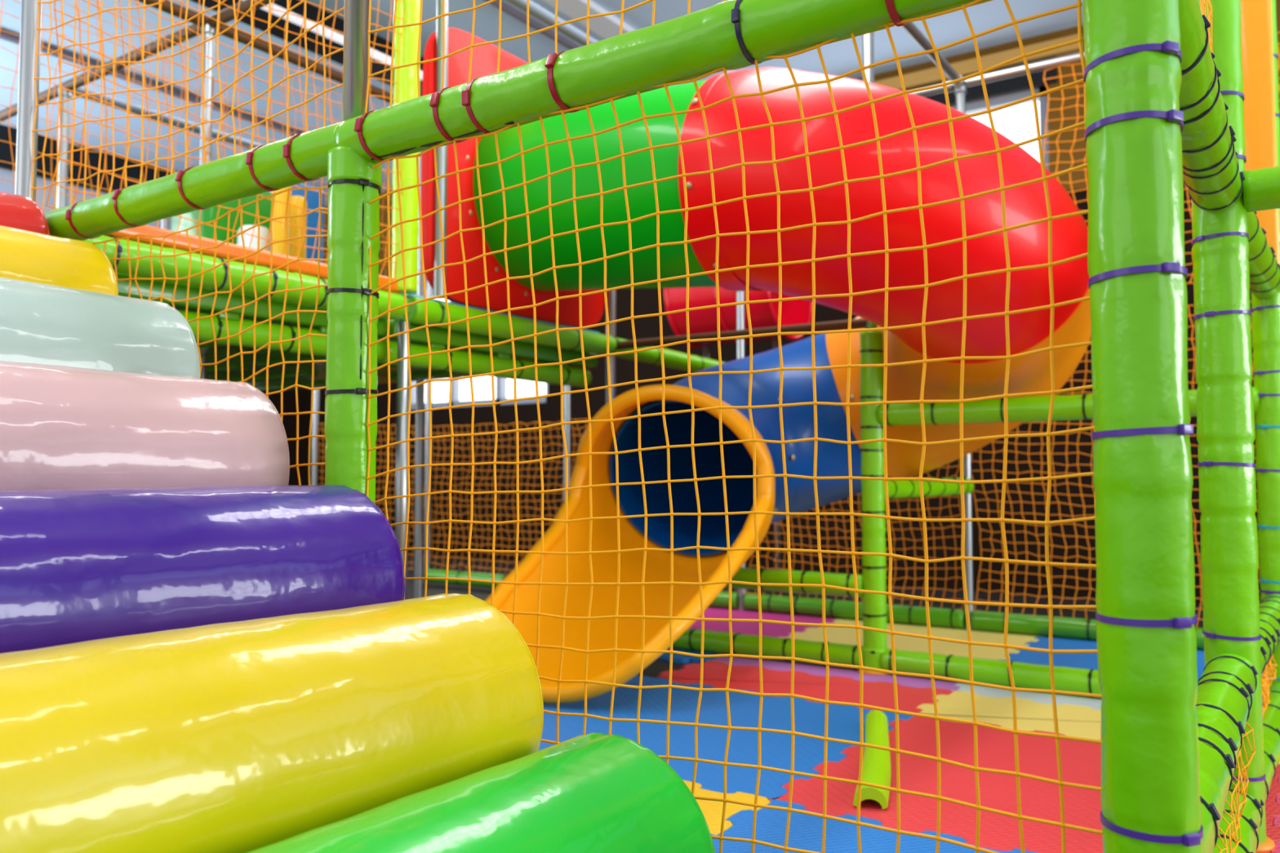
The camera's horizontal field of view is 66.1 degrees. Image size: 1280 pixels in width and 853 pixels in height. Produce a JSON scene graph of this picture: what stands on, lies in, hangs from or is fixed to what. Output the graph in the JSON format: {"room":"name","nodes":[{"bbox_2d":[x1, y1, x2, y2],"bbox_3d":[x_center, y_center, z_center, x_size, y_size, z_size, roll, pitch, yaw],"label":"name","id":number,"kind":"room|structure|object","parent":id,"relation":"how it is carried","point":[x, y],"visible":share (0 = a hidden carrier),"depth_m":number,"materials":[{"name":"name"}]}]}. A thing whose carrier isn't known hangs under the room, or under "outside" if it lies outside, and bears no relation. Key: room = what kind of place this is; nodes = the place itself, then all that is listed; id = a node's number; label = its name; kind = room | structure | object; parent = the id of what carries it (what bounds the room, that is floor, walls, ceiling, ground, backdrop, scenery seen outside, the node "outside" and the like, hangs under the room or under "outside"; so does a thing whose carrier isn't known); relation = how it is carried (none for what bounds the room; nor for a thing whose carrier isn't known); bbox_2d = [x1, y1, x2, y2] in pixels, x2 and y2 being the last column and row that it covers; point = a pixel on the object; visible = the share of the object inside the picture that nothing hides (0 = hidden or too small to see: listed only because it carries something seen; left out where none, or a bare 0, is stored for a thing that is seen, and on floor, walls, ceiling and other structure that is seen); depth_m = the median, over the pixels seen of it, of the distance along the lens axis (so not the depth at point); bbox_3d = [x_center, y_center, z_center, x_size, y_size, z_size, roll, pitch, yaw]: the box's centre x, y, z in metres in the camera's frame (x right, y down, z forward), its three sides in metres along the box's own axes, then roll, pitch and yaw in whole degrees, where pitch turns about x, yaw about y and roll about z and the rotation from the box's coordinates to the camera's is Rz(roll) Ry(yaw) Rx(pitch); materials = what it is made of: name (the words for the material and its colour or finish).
{"room":"indoor playground","nodes":[
{"label":"indoor playground","id":0,"kind":"room"},
{"bbox_2d":[0,168,309,485],"bbox_3d":[-5.957,-0.691,6.643,0.200,3.520,8.800,-2,-3,34],"label":"wall","id":1,"kind":"structure","parent":0,"point":[289,402],"depth_m":9.96,"materials":[{"name":"paint"}]},
{"bbox_2d":[0,124,177,193],"bbox_3d":[-4.914,-2.214,8.036,0.040,0.340,5.350,-2,-3,34],"label":"window","id":2,"kind":"structure","parent":1,"relation":"attached to","point":[134,172],"depth_m":8.30,"materials":[{"name":"black"}]},
{"bbox_2d":[0,0,1083,205],"bbox_3d":[-0.173,-2.694,2.794,14.400,0.100,9.200,-2,-3,34],"label":"ceiling","id":3,"kind":"structure","parent":0,"point":[840,57],"depth_m":6.42,"materials":[{"name":"paint"}]},
{"bbox_2d":[0,28,303,135],"bbox_3d":[-3.825,-2.445,6.399,0.060,0.040,5.200,-2,-3,34],"label":"trim","id":4,"kind":"structure","parent":3,"relation":"attached to","point":[14,38],"depth_m":6.93,"materials":[{"name":"grey"}]},
{"bbox_2d":[190,0,423,96],"bbox_3d":[-2.380,-2.436,5.373,0.240,0.160,5.900,-2,-3,34],"label":"window","id":5,"kind":"structure","parent":3,"relation":"attached to","point":[295,23],"depth_m":5.87,"materials":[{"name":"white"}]},
{"bbox_2d":[542,0,635,39],"bbox_3d":[-1.211,-2.536,4.566,0.180,0.040,4.300,-2,-3,34],"label":"trim","id":6,"kind":"structure","parent":3,"relation":"attached to","point":[606,26],"depth_m":5.89,"materials":[{"name":"white"}]},
{"bbox_2d":[307,0,1279,605],"bbox_3d":[2.416,-0.707,6.320,14.000,3.520,0.200,-2,-3,34],"label":"wall","id":7,"kind":"structure","parent":0,"point":[646,300],"depth_m":6.77,"materials":[{"name":"paint"}]},
{"bbox_2d":[410,293,548,409],"bbox_3d":[-1.473,-0.746,8.964,1.800,1.140,0.100,-2,-3,34],"label":"window","id":8,"kind":"structure","parent":7,"relation":"in","point":[482,385],"depth_m":8.95,"materials":[{"name":"grey"}]},
{"bbox_2d":[874,33,1082,90],"bbox_3d":[1.207,-2.312,7.067,3.650,0.090,0.060,-2,-3,34],"label":"trim","id":9,"kind":"structure","parent":7,"relation":"attached to","point":[931,76],"depth_m":6.34,"materials":[{"name":"brown wood"}]},
{"bbox_2d":[906,56,1057,105],"bbox_3d":[1.156,-2.179,7.120,3.500,0.160,0.024,-2,-3,34],"label":"trim","id":10,"kind":"structure","parent":7,"relation":"attached to","point":[1020,82],"depth_m":6.31,"materials":[{"name":"black"}]},
{"bbox_2d":[950,85,1048,170],"bbox_3d":[1.725,-1.623,6.825,2.140,1.000,0.100,-2,-3,34],"label":"window","id":11,"kind":"structure","parent":7,"relation":"in","point":[1016,122],"depth_m":6.36,"materials":[{"name":"grey"}]},
{"bbox_2d":[407,555,1203,678],"bbox_3d":[-0.147,0.914,2.475,14.400,0.100,9.400,-2,-3,34],"label":"floor","id":12,"kind":"structure","parent":0,"point":[658,666],"depth_m":6.02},
{"bbox_2d":[14,0,41,202],"bbox_3d":[-1.480,-0.463,2.363,0.056,2.600,0.056,-2,-3,34],"label":"steel pole","id":13,"kind":"object","parent":12,"relation":"on","point":[28,11],"visible":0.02,"depth_m":2.36,"materials":[{"name":"metal"}]},
{"bbox_2d":[57,86,71,208],"bbox_3d":[-2.787,-0.347,4.704,0.056,2.600,0.056,-2,-3,34],"label":"steel pole","id":14,"kind":"object","parent":12,"relation":"on","point":[63,167],"visible":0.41,"depth_m":4.74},
{"bbox_2d":[71,87,262,149],"bbox_3d":[-2.449,-1.621,5.263,0.048,0.048,1.200,-2,-3,34],"label":"pipe","id":15,"kind":"object","parent":14,"relation":"attached to","point":[135,108],"visible":0.53,"depth_m":5.15,"materials":[{"name":"metal"}]},
{"bbox_2d":[199,23,216,378],"bbox_3d":[-1.796,-0.380,4.029,0.056,2.600,0.056,-2,-3,34],"label":"steel pole","id":16,"kind":"object","parent":12,"relation":"on","point":[209,32],"visible":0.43,"depth_m":4.06,"materials":[{"name":"metal"}]},
{"bbox_2d":[62,23,201,91],"bbox_3d":[-2.292,-1.662,4.431,1.200,0.048,0.048,-2,-3,34],"label":"pipe","id":17,"kind":"object","parent":16,"relation":"attached to","point":[68,84],"visible":0.68,"depth_m":4.38,"materials":[{"name":"brown"}]},
{"bbox_2d":[136,0,207,26],"bbox_3d":[-2.134,-1.703,3.598,0.048,0.048,1.200,-2,-3,34],"label":"pipe","id":18,"kind":"object","parent":16,"relation":"attached to","point":[166,6],"visible":0.71,"depth_m":3.96,"materials":[{"name":"brown"}]},
{"bbox_2d":[0,0,426,295],"bbox_3d":[-1.785,-1.030,4.051,0.060,1.225,2.451,-2,-3,34],"label":"safety net","id":19,"kind":"object","parent":18,"relation":"hanging from","point":[1,11],"visible":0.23,"depth_m":3.82,"materials":[{"name":"orange"}]},
{"bbox_2d":[215,24,393,103],"bbox_3d":[-1.458,-1.654,4.588,0.048,0.048,1.200,-2,-3,34],"label":"pipe","id":20,"kind":"object","parent":16,"relation":"attached to","point":[243,37],"visible":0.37,"depth_m":4.41,"materials":[{"name":"brown"}]},
{"bbox_2d":[206,358,415,391],"bbox_3d":[-1.954,-0.259,4.857,1.176,0.081,1.176,-2,-3,34],"label":"beam","id":21,"kind":"structure","parent":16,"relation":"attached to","point":[304,375],"depth_m":4.68,"materials":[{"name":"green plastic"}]},
{"bbox_2d":[413,151,426,598],"bbox_3d":[-1.120,-0.331,5.019,0.056,2.600,0.056,-2,-3,34],"label":"steel pole","id":22,"kind":"object","parent":12,"relation":"on","point":[420,417],"visible":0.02,"depth_m":4.97,"materials":[{"name":"metal"}]},
{"bbox_2d":[423,280,433,582],"bbox_3d":[-1.435,-0.248,6.684,0.056,2.600,0.056,-2,-3,34],"label":"steel pole","id":23,"kind":"object","parent":12,"relation":"on","point":[429,290],"visible":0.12,"depth_m":6.64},
{"bbox_2d":[317,418,737,592],"bbox_3d":[-0.941,0.446,6.331,3.614,1.054,0.066,-2,-3,34],"label":"safety net","id":24,"kind":"object","parent":23,"relation":"attached to","point":[578,428],"visible":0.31,"depth_m":6.38,"materials":[{"name":"orange"}]},
{"bbox_2d":[543,675,650,710],"bbox_3d":[-0.627,0.899,3.380,0.981,0.020,0.981,-2,-3,34],"label":"mat","id":25,"kind":"object","parent":12,"relation":"on","point":[547,706],"visible":0.07,"depth_m":3.34,"materials":[{"name":"blue"}]},
{"bbox_2d":[391,0,420,599],"bbox_3d":[-0.804,-0.399,3.353,0.091,2.570,0.092,-1,-3,26],"label":"post","id":26,"kind":"object","parent":25,"relation":"on","point":[407,89],"visible":0.65,"depth_m":3.33,"materials":[{"name":"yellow plastic"}]},
{"bbox_2d":[45,0,404,278],"bbox_3d":[-1.129,-1.111,2.883,0.051,1.226,1.148,-2,-3,34],"label":"safety net","id":27,"kind":"object","parent":26,"relation":"attached to","point":[137,2],"visible":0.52,"depth_m":2.75,"materials":[{"name":"orange"}]},
{"bbox_2d":[84,235,408,319],"bbox_3d":[-1.133,-0.428,2.867,0.098,0.095,1.135,-2,-3,34],"label":"beam","id":28,"kind":"structure","parent":26,"relation":"attached to","point":[278,278],"depth_m":2.75,"materials":[{"name":"green"}]},
{"bbox_2d":[104,225,401,293],"bbox_3d":[-1.142,-0.497,2.905,0.072,0.048,1.104,-2,-3,34],"label":"pad","id":29,"kind":"object","parent":28,"relation":"on","point":[309,268],"visible":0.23,"depth_m":2.80,"materials":[{"name":"orange plastic"}]},
{"bbox_2d":[402,295,616,355],"bbox_3d":[-0.465,-0.379,3.847,0.100,0.094,1.160,-2,-3,34],"label":"beam","id":30,"kind":"structure","parent":26,"relation":"attached to","point":[570,340],"depth_m":3.72,"materials":[{"name":"green"}]},
{"bbox_2d":[433,0,448,298],"bbox_3d":[-0.711,-1.081,3.524,0.056,1.250,0.056,-2,-3,34],"label":"steel pole","id":31,"kind":"object","parent":30,"relation":"on","point":[441,152],"visible":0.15,"depth_m":3.50,"materials":[{"name":"metal"}]},
{"bbox_2d":[421,27,1091,703],"bbox_3d":[0.586,-0.290,3.752,2.117,2.368,2.027,-2,-3,29],"label":"slide","id":32,"kind":"object","parent":25,"relation":"on","point":[1028,246],"visible":0.74,"depth_m":3.35,"materials":[{"name":"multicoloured plastic"}]},
{"bbox_2d":[377,339,591,387],"bbox_3d":[-0.574,-0.239,3.893,0.092,0.088,1.164,-2,-3,34],"label":"beam","id":33,"kind":"structure","parent":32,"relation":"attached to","point":[481,362],"depth_m":3.81,"materials":[{"name":"green"}]},
{"bbox_2d":[206,320,597,380],"bbox_3d":[-0.984,-0.291,4.197,1.128,0.081,1.176,-2,-3,34],"label":"pole","id":34,"kind":"object","parent":33,"relation":"on","point":[438,336],"visible":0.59,"depth_m":3.97,"materials":[{"name":"green plastic"}]},
{"bbox_2d":[171,191,271,244],"bbox_3d":[-1.627,-0.646,3.937,0.260,0.600,0.400,-2,-3,34],"label":"foam block","id":35,"kind":"object","parent":34,"relation":"on","point":[207,215],"visible":0.06,"depth_m":3.79,"materials":[{"name":"green"}]},
{"bbox_2d":[176,309,387,363],"bbox_3d":[-1.206,-0.285,2.967,0.092,0.088,1.080,-2,-3,34],"label":"beam","id":36,"kind":"structure","parent":34,"relation":"attached to","point":[318,344],"depth_m":2.99,"materials":[{"name":"green"}]},
{"bbox_2d":[114,272,387,356],"bbox_3d":[-1.660,-0.340,3.207,1.128,0.081,1.176,-2,-3,34],"label":"pole","id":37,"kind":"object","parent":36,"relation":"on","point":[320,323],"visible":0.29,"depth_m":2.91,"materials":[{"name":"green plastic"}]},
{"bbox_2d":[271,186,290,255],"bbox_3d":[-1.349,-0.638,3.686,0.068,0.560,0.068,-2,-3,34],"label":"bolster","id":38,"kind":"object","parent":37,"relation":"on","point":[278,228],"visible":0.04,"depth_m":3.66,"materials":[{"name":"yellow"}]},
{"bbox_2d":[291,183,324,262],"bbox_3d":[-1.510,-0.696,4.340,0.120,0.740,0.200,-2,-3,34],"label":"foam block","id":39,"kind":"object","parent":34,"relation":"on","point":[313,197],"visible":0.11,"depth_m":4.34,"materials":[{"name":"blue"}]},
{"bbox_2d":[605,289,615,404],"bbox_3d":[-0.128,-0.365,4.344,0.056,2.600,0.056,-2,-3,34],"label":"steel pole","id":40,"kind":"object","parent":12,"relation":"on","point":[611,295],"visible":0.02,"depth_m":4.33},
{"bbox_2d":[506,0,597,45],"bbox_3d":[-0.466,-1.688,3.913,0.048,0.048,1.200,-2,-3,34],"label":"pipe","id":41,"kind":"object","parent":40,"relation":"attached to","point":[535,10],"visible":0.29,"depth_m":4.04,"materials":[{"name":"metal"}]},
{"bbox_2d":[657,647,721,663],"bbox_3d":[0.001,0.945,4.300,0.981,0.020,0.532,-2,-3,34],"label":"mat","id":42,"kind":"object","parent":12,"relation":"on","point":[677,658],"visible":0.1,"depth_m":3.91,"materials":[{"name":"blue"}]},
{"bbox_2d":[538,677,913,799],"bbox_3d":[0.158,0.872,2.845,0.981,0.020,0.981,-2,-3,34],"label":"mat","id":43,"kind":"object","parent":12,"relation":"on","point":[843,721],"visible":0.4,"depth_m":2.79,"materials":[{"name":"blue"}]},
{"bbox_2d":[683,780,770,835],"bbox_3d":[-0.378,0.834,2.061,0.981,0.020,0.981,-2,-3,34],"label":"mat","id":44,"kind":"object","parent":12,"relation":"on","point":[712,811],"visible":0.18,"depth_m":2.15,"materials":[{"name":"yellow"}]},
{"bbox_2d":[324,0,382,502],"bbox_3d":[-0.489,-0.484,1.688,0.124,2.575,0.124,-2,-3,34],"label":"post","id":45,"kind":"object","parent":44,"relation":"on","point":[353,183],"visible":0.54,"depth_m":1.64,"materials":[{"name":"plastic"}]},
{"bbox_2d":[30,0,344,211],"bbox_3d":[-0.979,-1.142,2.064,1.164,1.278,0.029,-2,-3,34],"label":"safety net","id":46,"kind":"object","parent":45,"relation":"attached to","point":[50,2],"visible":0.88,"depth_m":2.07,"materials":[{"name":"orange"}]},
{"bbox_2d":[44,121,342,240],"bbox_3d":[-0.974,-0.470,2.015,1.170,0.084,0.089,-2,-3,34],"label":"beam","id":47,"kind":"structure","parent":45,"relation":"attached to","point":[300,157],"depth_m":1.89,"materials":[{"name":"plastic"}]},
{"bbox_2d":[92,186,328,484],"bbox_3d":[-0.979,0.202,1.999,1.135,1.262,0.040,-2,-3,34],"label":"safety net","id":48,"kind":"object","parent":47,"relation":"hanging from","point":[313,361],"visible":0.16,"depth_m":1.84,"materials":[{"name":"orange"}]},
{"bbox_2d":[364,0,725,112],"bbox_3d":[0.011,-1.174,1.391,1.163,1.272,0.032,-2,-3,34],"label":"safety net","id":49,"kind":"object","parent":45,"relation":"attached to","point":[588,16],"visible":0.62,"depth_m":1.55,"materials":[{"name":"orange"}]},
{"bbox_2d":[335,0,992,163],"bbox_3d":[-0.007,-0.502,1.356,1.170,0.085,0.090,-2,-3,34],"label":"beam","id":50,"kind":"structure","parent":45,"relation":"attached to","point":[730,34],"depth_m":1.33,"materials":[{"name":"plastic"}]},
{"bbox_2d":[365,0,1102,852],"bbox_3d":[0.012,0.160,1.325,1.134,1.264,0.032,-2,-3,34],"label":"safety net","id":51,"kind":"object","parent":50,"relation":"hanging from","point":[1078,5],"visible":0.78,"depth_m":1.23,"materials":[{"name":"orange"}]},
{"bbox_2d":[663,286,812,595],"bbox_3d":[0.600,-0.056,5.867,0.696,2.135,0.630,-2,-3,34],"label":"tube","id":52,"kind":"object","parent":12,"relation":"on","point":[795,312],"visible":0.3,"depth_m":5.75,"materials":[{"name":"red plastic"}]},
{"bbox_2d":[688,606,844,637],"bbox_3d":[0.401,0.974,4.886,0.981,0.020,0.951,-2,-3,34],"label":"mat","id":53,"kind":"object","parent":12,"relation":"on","point":[769,629],"visible":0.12,"depth_m":4.82,"materials":[{"name":"pink"}]},
{"bbox_2d":[736,291,746,610],"bbox_3d":[0.548,-0.315,5.334,0.056,2.600,0.056,-2,-3,34],"label":"steel pole","id":54,"kind":"object","parent":53,"relation":"on","point":[740,295],"visible":0.09,"depth_m":5.33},
{"bbox_2d":[423,568,737,608],"bbox_3d":[-0.444,0.970,5.947,2.360,0.095,0.094,-2,-3,34],"label":"rail","id":55,"kind":"object","parent":54,"relation":"attached to","point":[722,601],"visible":0.3,"depth_m":6.30,"materials":[{"name":"green plastic"}]},
{"bbox_2d":[615,337,724,373],"bbox_3d":[0.218,-0.320,4.850,0.088,0.105,1.171,-2,-3,34],"label":"rail","id":56,"kind":"object","parent":54,"relation":"attached to","point":[673,359],"visible":0.53,"depth_m":4.69,"materials":[{"name":"green"}]},
{"bbox_2d":[745,458,964,609],"bbox_3d":[1.053,0.303,4.976,1.199,1.199,0.056,-2,-3,34],"label":"safety net","id":57,"kind":"object","parent":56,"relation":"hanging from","point":[948,467],"visible":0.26,"depth_m":4.82,"materials":[{"name":"orange"}]},
{"bbox_2d":[650,660,952,713],"bbox_3d":[0.535,0.900,3.398,0.981,0.020,0.422,-2,-3,34],"label":"mat","id":58,"kind":"object","parent":12,"relation":"on","point":[841,689],"visible":0.62,"depth_m":3.38,"materials":[{"name":"red"}]},
{"bbox_2d":[706,657,960,690],"bbox_3d":[0.786,0.918,3.765,0.981,0.020,0.532,-2,-3,34],"label":"mat","id":59,"kind":"object","parent":12,"relation":"on","point":[773,664],"visible":0.23,"depth_m":3.60,"materials":[{"name":"purple"}]},
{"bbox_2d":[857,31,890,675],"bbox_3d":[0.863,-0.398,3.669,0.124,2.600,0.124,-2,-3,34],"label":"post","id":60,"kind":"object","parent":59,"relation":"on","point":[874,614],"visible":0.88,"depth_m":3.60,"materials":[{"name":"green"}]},
{"bbox_2d":[615,318,866,350],"bbox_3d":[0.380,-0.372,3.997,1.170,0.038,0.038,-2,-3,34],"label":"bar","id":61,"kind":"object","parent":60,"relation":"attached to","point":[858,323],"visible":0.73,"depth_m":3.94,"materials":[{"name":"brown"}]},
{"bbox_2d":[672,628,862,669],"bbox_3d":[0.365,0.870,3.946,1.135,0.090,0.088,-2,-3,34],"label":"rail","id":62,"kind":"object","parent":60,"relation":"attached to","point":[718,642],"visible":0.6,"depth_m":3.81,"materials":[{"name":"green"}]},
{"bbox_2d":[724,567,862,597],"bbox_3d":[0.365,0.607,3.958,1.135,0.089,0.089,-2,-3,34],"label":"rail","id":63,"kind":"object","parent":60,"relation":"attached to","point":[744,574],"visible":0.38,"depth_m":3.76,"materials":[{"name":"green"}]},
{"bbox_2d":[887,476,974,499],"bbox_3d":[1.205,0.254,4.139,0.084,0.088,1.145,-2,-3,34],"label":"rail","id":64,"kind":"object","parent":60,"relation":"attached to","point":[904,489],"visible":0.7,"depth_m":4.04,"materials":[{"name":"green"}]},
{"bbox_2d":[877,386,1259,426],"bbox_3d":[1.381,-0.061,3.298,1.183,0.089,0.088,-2,-3,34],"label":"rail","id":65,"kind":"object","parent":60,"relation":"attached to","point":[1077,406],"visible":0.61,"depth_m":3.35,"materials":[{"name":"green"}]},
{"bbox_2d":[880,648,1263,694],"bbox_3d":[1.381,0.837,3.254,1.183,0.089,0.089,-2,-3,34],"label":"rail","id":66,"kind":"object","parent":60,"relation":"attached to","point":[995,672],"visible":0.49,"depth_m":3.33,"materials":[{"name":"green"}]},
{"bbox_2d":[710,799,1036,852],"bbox_3d":[0.407,0.807,1.527,0.981,0.020,0.981,-2,-3,34],"label":"mat","id":67,"kind":"object","parent":12,"relation":"on","point":[806,831],"visible":0.71,"depth_m":1.96,"materials":[{"name":"blue"}]},
{"bbox_2d":[1082,0,1203,852],"bbox_3d":[0.502,-0.550,1.014,0.123,2.640,0.123,-1,-3,27],"label":"post","id":68,"kind":"object","parent":67,"relation":"on","point":[1146,618],"visible":1,"depth_m":0.95,"materials":[{"name":"plastic"}]},
{"bbox_2d":[780,618,1045,659],"bbox_3d":[1.186,0.947,4.351,0.981,0.020,0.951,-2,-3,34],"label":"mat","id":69,"kind":"object","parent":12,"relation":"on","point":[847,636],"visible":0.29,"depth_m":4.34,"materials":[{"name":"yellow"}]},
{"bbox_2d":[954,84,973,630],"bbox_3d":[1.539,-0.349,4.659,0.056,2.600,0.056,-2,-3,34],"label":"steel pole","id":70,"kind":"object","parent":69,"relation":"on","point":[960,92],"visible":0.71,"depth_m":4.60,"materials":[{"name":"metal"}]},
{"bbox_2d":[742,593,964,629],"bbox_3d":[1.048,0.920,4.931,1.150,0.094,0.094,-2,-3,34],"label":"rail","id":71,"kind":"object","parent":70,"relation":"attached to","point":[912,615],"visible":0.86,"depth_m":4.90,"materials":[{"name":"green plastic"}]},
{"bbox_2d":[965,51,1084,86],"bbox_3d":[2.047,-1.665,4.377,1.170,0.056,0.056,-2,-3,34],"label":"pipe","id":72,"kind":"object","parent":70,"relation":"attached to","point":[1073,58],"visible":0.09,"depth_m":4.54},
{"bbox_2d":[970,610,1204,649],"bbox_3d":[2.043,0.886,4.253,1.180,0.095,0.094,-2,-3,34],"label":"rail","id":73,"kind":"object","parent":70,"relation":"attached to","point":[993,621],"visible":0.39,"depth_m":4.39,"materials":[{"name":"green plastic"}]},
{"bbox_2d":[971,301,1260,627],"bbox_3d":[2.666,0.132,3.884,2.696,1.429,0.058,-2,-3,34],"label":"safety net","id":74,"kind":"object","parent":70,"relation":"attached to","point":[1189,315],"visible":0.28,"depth_m":4.43,"materials":[{"name":"orange"}]},
{"bbox_2d":[768,715,1279,852],"bbox_3d":[0.942,0.846,2.311,0.981,0.020,0.981,-2,-3,34],"label":"mat","id":75,"kind":"object","parent":12,"relation":"on","point":[1081,762],"visible":0.49,"depth_m":2.27,"materials":[{"name":"red"}]},
{"bbox_2d":[853,710,891,809],"bbox_3d":[0.595,0.820,2.482,0.078,0.046,0.745,-1,-3,15],"label":"foam piece","id":76,"kind":"object","parent":75,"relation":"on","point":[876,769],"visible":0.86,"depth_m":2.34,"materials":[{"name":"green"}]},
{"bbox_2d":[1191,0,1275,852],"bbox_3d":[1.179,-0.481,2.003,0.123,2.600,0.123,-1,-3,27],"label":"post","id":77,"kind":"object","parent":75,"relation":"on","point":[1226,433],"visible":0.68,"depth_m":1.95,"materials":[{"name":"plastic"}]},
{"bbox_2d":[1177,0,1244,212],"bbox_3d":[0.851,-0.495,1.519,0.096,0.092,1.130,-2,-3,34],"label":"beam","id":78,"kind":"structure","parent":77,"relation":"attached to","point":[1212,177],"depth_m":1.51,"materials":[{"name":"plastic"}]},
{"bbox_2d":[1195,653,1257,852],"bbox_3d":[0.851,0.464,1.471,0.093,0.090,1.130,-2,-3,34],"label":"rail","id":79,"kind":"object","parent":77,"relation":"attached to","point":[1227,685],"visible":0.61,"depth_m":1.41,"materials":[{"name":"plastic"}]},
{"bbox_2d":[1216,722,1255,852],"bbox_3d":[0.858,0.602,1.450,0.054,0.203,1.139,-2,-3,35],"label":"safety net","id":80,"kind":"object","parent":79,"relation":"hanging from","point":[1242,788],"visible":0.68,"depth_m":1.63,"materials":[{"name":"orange"}]},
{"bbox_2d":[1213,789,1264,852],"bbox_3d":[0.852,0.724,1.461,0.096,0.089,1.136,-2,-3,34],"label":"rail","id":81,"kind":"object","parent":77,"relation":"attached to","point":[1251,820],"visible":0.59,"depth_m":1.75,"materials":[{"name":"plastic"}]},
{"bbox_2d":[1243,165,1279,212],"bbox_3d":[1.693,-0.490,1.653,1.155,0.091,0.086,-2,-3,34],"label":"beam","id":82,"kind":"structure","parent":77,"relation":"attached to","point":[1261,187],"depth_m":1.93,"materials":[{"name":"plastic"}]},
{"bbox_2d":[951,682,1101,710],"bbox_3d":[1.571,0.891,3.231,0.981,0.020,0.532,-2,-3,34],"label":"mat","id":83,"kind":"object","parent":12,"relation":"on","point":[1095,703],"visible":0.16,"depth_m":3.20,"materials":[{"name":"white"}]},
{"bbox_2d":[1250,0,1279,688],"bbox_3d":[1.894,-0.473,2.968,0.123,2.680,0.123,-3,-4,42],"label":"post","id":84,"kind":"object","parent":83,"relation":"on","point":[1265,313],"visible":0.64,"depth_m":2.92,"materials":[{"name":"plastic"}]},
{"bbox_2d":[1247,211,1279,298],"bbox_3d":[1.535,-0.447,2.479,0.095,0.092,1.151,-2,-4,37],"label":"beam","id":85,"kind":"structure","parent":84,"relation":"attached to","point":[1264,269],"depth_m":2.53,"materials":[{"name":"plastic"}]},
{"bbox_2d":[1240,0,1279,264],"bbox_3d":[1.811,-1.107,2.899,0.094,1.320,0.044,-2,-3,34],"label":"board","id":86,"kind":"object","parent":85,"relation":"on","point":[1256,24],"visible":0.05,"depth_m":2.87,"materials":[{"name":"orange plastic"}]},
{"bbox_2d":[1258,593,1279,673],"bbox_3d":[1.535,0.512,2.431,0.094,0.089,1.151,-2,-4,37],"label":"rail","id":87,"kind":"object","parent":84,"relation":"attached to","point":[1269,606],"visible":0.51,"depth_m":2.34,"materials":[{"name":"plastic"}]},
{"bbox_2d":[1262,683,1279,801],"bbox_3d":[1.534,0.771,2.420,0.090,0.090,1.151,-2,-4,37],"label":"rail","id":88,"kind":"object","parent":84,"relation":"attached to","point":[1271,719],"visible":0.37,"depth_m":2.33,"materials":[{"name":"plastic"}]},
{"bbox_2d":[916,690,1279,764],"bbox_3d":[1.320,0.873,2.863,0.981,0.020,0.422,-2,-3,34],"label":"mat","id":89,"kind":"object","parent":12,"relation":"on","point":[1075,721],"visible":0.48,"depth_m":2.97,"materials":[{"name":"yellow"}]},
{"bbox_2d":[998,635,1262,679],"bbox_3d":[1.971,0.921,3.817,0.981,0.020,0.951,-2,-3,34],"label":"mat","id":90,"kind":"object","parent":12,"relation":"on","point":[1079,660],"visible":0.24,"depth_m":3.93,"materials":[{"name":"blue"}]},
{"bbox_3d":[-1.137,0.243,1.324,1.781,1.041,1.100,-2,-3,34],"label":"board","id":91,"kind":"object","parent":12,"relation":"on","visible":0},
{"bbox_2d":[0,191,49,235],"bbox_3d":[-1.750,-0.396,1.774,0.311,0.311,1.180,-2,-3,34],"label":"foam roller","id":92,"kind":"object","parent":91,"relation":"on","point":[17,211],"visible":0.35,"depth_m":2.15,"materials":[{"name":"red plastic"}]},
{"bbox_2d":[0,225,118,295],"bbox_3d":[-1.510,-0.260,1.604,0.311,0.311,1.180,-2,-3,34],"label":"foam roller","id":93,"kind":"object","parent":91,"relation":"on","point":[24,255],"visible":0.47,"depth_m":1.92,"materials":[{"name":"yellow plastic"}]},
{"bbox_2d":[0,276,199,377],"bbox_3d":[-1.267,-0.111,1.431,0.311,0.311,1.180,-2,-3,34],"label":"foam roller","id":94,"kind":"object","parent":91,"relation":"on","point":[41,323],"visible":0.49,"depth_m":1.69,"materials":[{"name":"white plastic"}]},
{"bbox_2d":[0,360,289,490],"bbox_3d":[-1.043,0.050,1.270,0.310,0.311,1.180,-2,-3,34],"label":"foam roller","id":95,"kind":"object","parent":91,"relation":"on","point":[62,427],"visible":0.62,"depth_m":1.46,"materials":[{"name":"pink plastic"}]},
{"bbox_2d":[0,484,404,653],"bbox_3d":[-0.808,0.225,1.100,0.312,0.312,1.180,-2,-3,34],"label":"foam roller","id":96,"kind":"object","parent":91,"relation":"on","point":[77,565],"visible":0.59,"depth_m":1.23,"materials":[{"name":"purple plastic"}]},
{"bbox_2d":[0,593,543,852],"bbox_3d":[-0.581,0.371,0.938,0.312,0.312,1.180,-2,-3,34],"label":"foam roller","id":97,"kind":"object","parent":91,"relation":"on","point":[245,736],"visible":0.79,"depth_m":1.00,"materials":[{"name":"yellow plastic"}]},
{"bbox_2d":[247,733,715,852],"bbox_3d":[-0.357,0.524,0.777,0.312,0.310,1.180,-2,-3,34],"label":"foam roller","id":98,"kind":"object","parent":91,"relation":"on","point":[592,793],"visible":1,"depth_m":1.05,"materials":[{"name":"green plastic"}]},
{"bbox_2d":[1043,31,1279,284],"bbox_3d":[2.797,-1.134,3.855,2.331,1.080,0.059,-2,-3,34],"label":"safety net","id":99,"kind":"object","parent":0,"point":[1278,55],"visible":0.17,"depth_m":4.45,"materials":[{"name":"orange"}]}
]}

